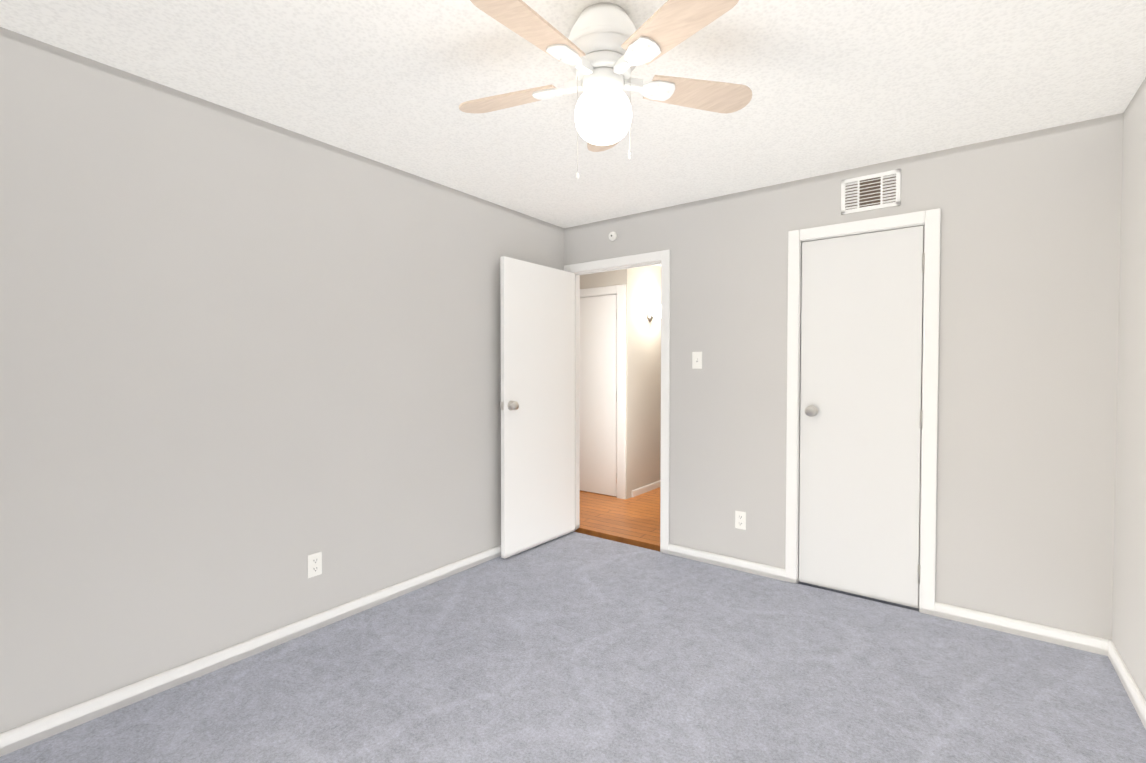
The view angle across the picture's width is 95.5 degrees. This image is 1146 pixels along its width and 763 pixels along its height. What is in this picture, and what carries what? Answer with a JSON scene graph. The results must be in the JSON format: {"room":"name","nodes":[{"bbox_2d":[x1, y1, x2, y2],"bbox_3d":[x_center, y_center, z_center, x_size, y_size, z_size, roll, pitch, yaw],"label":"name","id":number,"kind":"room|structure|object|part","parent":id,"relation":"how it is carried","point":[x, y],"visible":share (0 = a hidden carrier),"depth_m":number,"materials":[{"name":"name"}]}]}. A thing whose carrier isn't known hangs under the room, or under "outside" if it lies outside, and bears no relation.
{"room":"empty bedroom","nodes":[
{"label":"empty bedroom","id":0,"kind":"room"},
{"bbox_2d":[0,27,563,733],"bbox_3d":[-1.296,0.019,2.660,0.100,2.440,3.960,1,2,37],"label":"wall","id":1,"kind":"structure","parent":0,"point":[248,365],"depth_m":2.23,"materials":[{"name":"grey paint"}]},
{"bbox_2d":[0,545,500,756],"bbox_3d":[-1.221,1.203,2.692,0.013,0.072,3.860,1,2,37],"label":"baseboard","id":2,"kind":"structure","parent":1,"relation":"attached to","point":[22,736],"depth_m":2.23,"materials":[{"name":"white wood"}]},
{"bbox_2d":[308,552,321,577],"bbox_3d":[-1.289,0.916,2.599,0.008,0.115,0.070,1,2,37],"label":"outlet","id":3,"kind":"object","parent":1,"relation":"attached to","point":[314,564],"visible":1,"depth_m":2.60,"materials":[{"name":"white plastic"}]},
{"bbox_2d":[0,532,1145,762],"bbox_3d":[0.001,1.310,1.717,3.340,0.100,3.960,1,2,37],"label":"floor carpet","id":4,"kind":"object","parent":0,"point":[574,648],"visible":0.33,"depth_m":2.13,"materials":[{"name":"grey carpet"}]},
{"bbox_2d":[0,0,1145,227],"bbox_3d":[0.031,-1.231,1.704,3.340,0.100,4.060,1,2,37],"label":"ceiling","id":5,"kind":"structure","parent":0,"point":[834,86],"depth_m":2.04,"materials":[{"name":"white paint"}]},
{"bbox_2d":[459,0,751,179],"bbox_3d":[0.070,-0.918,1.676,1.036,0.524,1.004,1,2,37],"label":"ceiling fan","id":6,"kind":"object","parent":5,"relation":"hanging from","point":[603,50],"visible":1,"depth_m":1.62,"materials":[{"name":"white"}]},
{"bbox_2d":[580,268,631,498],"bbox_3d":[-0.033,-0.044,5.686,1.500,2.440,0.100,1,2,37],"label":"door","id":7,"kind":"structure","parent":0,"point":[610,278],"depth_m":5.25,"materials":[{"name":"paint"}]},
{"bbox_2d":[580,284,625,498],"bbox_3d":[0.171,0.102,5.526,0.960,2.155,0.116,1,2,37],"label":"door frame","id":8,"kind":"structure","parent":7,"relation":"attached to","point":[619,291],"depth_m":5.22,"materials":[{"name":"white wood"}]},
{"bbox_2d":[580,294,616,496],"bbox_3d":[0.153,0.140,5.515,0.769,2.054,0.141,1,2,37],"label":"hall door","id":9,"kind":"structure","parent":8,"relation":"attached to","point":[598,394],"depth_m":5.41,"materials":[{"name":"white wood"}]},
{"bbox_2d":[573,487,659,550],"bbox_3d":[0.817,1.222,5.763,2.800,0.104,3.300,1,2,37],"label":"floor","id":10,"kind":"structure","parent":0,"point":[635,521],"depth_m":4.54,"materials":[{"name":"brown wood"}]},
{"bbox_2d":[632,480,660,496],"bbox_3d":[1.246,1.130,6.159,0.013,0.072,2.150,1,2,37],"label":"baseboard","id":11,"kind":"structure","parent":10,"relation":"on","point":[645,489],"depth_m":5.50,"materials":[{"name":"white wood"}]},
{"bbox_2d":[632,265,660,489],"bbox_3d":[1.273,-0.053,6.114,0.279,2.440,2.150,1,2,37],"label":"wall","id":12,"kind":"structure","parent":0,"point":[646,390],"depth_m":5.51,"materials":[{"name":"paint"}]},
{"bbox_3d":[0.891,-0.721,5.505,0.179,0.160,0.168,1,2,37],"label":"hall sconce","id":13,"kind":"part","parent":12,"relation":"part of","materials":[{"name":"white"}]},
{"bbox_2d":[564,113,1122,639],"bbox_3d":[1.177,0.005,3.346,3.240,2.440,0.100,1,2,37],"label":"wall","id":14,"kind":"structure","parent":0,"point":[1030,233],"depth_m":2.63,"materials":[{"name":"grey paint"}]},
{"bbox_2d":[608,232,616,240],"bbox_3d":[0.295,-1.092,3.905,0.068,0.068,0.024,1,2,37],"label":"smoke detector","id":15,"kind":"object","parent":14,"relation":"attached to","point":[612,236],"visible":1,"depth_m":3.90,"materials":[{"name":"white plastic"}]},
{"bbox_2d":[564,250,669,553],"bbox_3d":[0.338,0.142,3.976,0.933,2.139,0.132,1,2,37],"label":"door frame","id":16,"kind":"structure","parent":14,"relation":"attached to","point":[662,258],"depth_m":3.69,"materials":[{"name":"white wood"}]},
{"bbox_2d":[500,256,574,558],"bbox_3d":[-0.236,0.175,3.848,0.141,2.054,0.794,1,2,38],"label":"door","id":17,"kind":"structure","parent":16,"relation":"attached to","point":[537,404],"depth_m":3.78,"materials":[{"name":"white wood"}]},
{"bbox_2d":[692,352,701,368],"bbox_3d":[0.837,-0.144,3.521,0.070,0.115,0.021,1,2,37],"label":"light switch","id":18,"kind":"object","parent":14,"relation":"attached to","point":[696,360],"visible":1,"depth_m":3.52,"materials":[{"name":"white plastic"}]},
{"bbox_2d":[668,544,784,580],"bbox_3d":[0.992,1.187,3.438,0.795,0.072,0.013,1,2,37],"label":"baseboard","id":19,"kind":"structure","parent":14,"relation":"attached to","point":[764,570],"depth_m":3.41,"materials":[{"name":"white wood"}]},
{"bbox_2d":[735,510,745,529],"bbox_3d":[1.084,0.898,3.367,0.070,0.115,0.008,1,2,37],"label":"outlet","id":20,"kind":"object","parent":14,"relation":"attached to","point":[740,519],"visible":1,"depth_m":3.36,"materials":[{"name":"white plastic"}]},
{"bbox_2d":[799,226,924,607],"bbox_3d":[1.631,0.194,2.977,0.616,2.054,0.141,1,2,37],"label":"closet door","id":21,"kind":"structure","parent":14,"relation":"in","point":[861,411],"depth_m":2.95,"materials":[{"name":"white wood"}]},
{"bbox_2d":[785,208,940,615],"bbox_3d":[1.639,0.163,2.993,0.755,2.139,0.116,1,2,37],"label":"door frame","id":22,"kind":"structure","parent":14,"relation":"attached to","point":[929,221],"depth_m":2.79,"materials":[{"name":"white wood"}]},
{"bbox_2d":[841,169,900,214],"bbox_3d":[1.655,-1.053,2.898,0.290,0.195,0.009,1,2,37],"label":"air vent","id":23,"kind":"object","parent":14,"relation":"in","point":[872,192],"visible":1,"depth_m":2.90,"materials":[{"name":"white metal"}]},
{"bbox_2d":[934,602,1103,654],"bbox_3d":[2.167,1.206,2.559,0.643,0.072,0.013,1,2,37],"label":"baseboard","id":24,"kind":"structure","parent":14,"relation":"attached to","point":[1088,643],"depth_m":2.53,"materials":[{"name":"white wood"}]},
{"bbox_2d":[798,581,918,610],"bbox_3d":[1.869,1.276,3.324,1.317,0.100,0.650,1,2,37],"label":"floor","id":25,"kind":"structure","parent":0,"point":[863,597],"depth_m":3.05,"materials":[{"name":"grey carpet"}]},
{"bbox_2d":[1112,77,1145,700],"bbox_3d":[1.329,0.059,0.761,0.100,2.440,4.060,1,2,37],"label":"wall","id":26,"kind":"structure","parent":0,"point":[1129,608],"depth_m":2.13,"materials":[{"name":"grey paint"}]},
{"bbox_2d":[1104,639,1145,729],"bbox_3d":[1.284,1.243,0.819,0.013,0.072,3.860,1,2,37],"label":"baseboard","id":27,"kind":"structure","parent":26,"relation":"attached to","point":[1138,701],"depth_m":2.10,"materials":[{"name":"white wood"}]}
]}

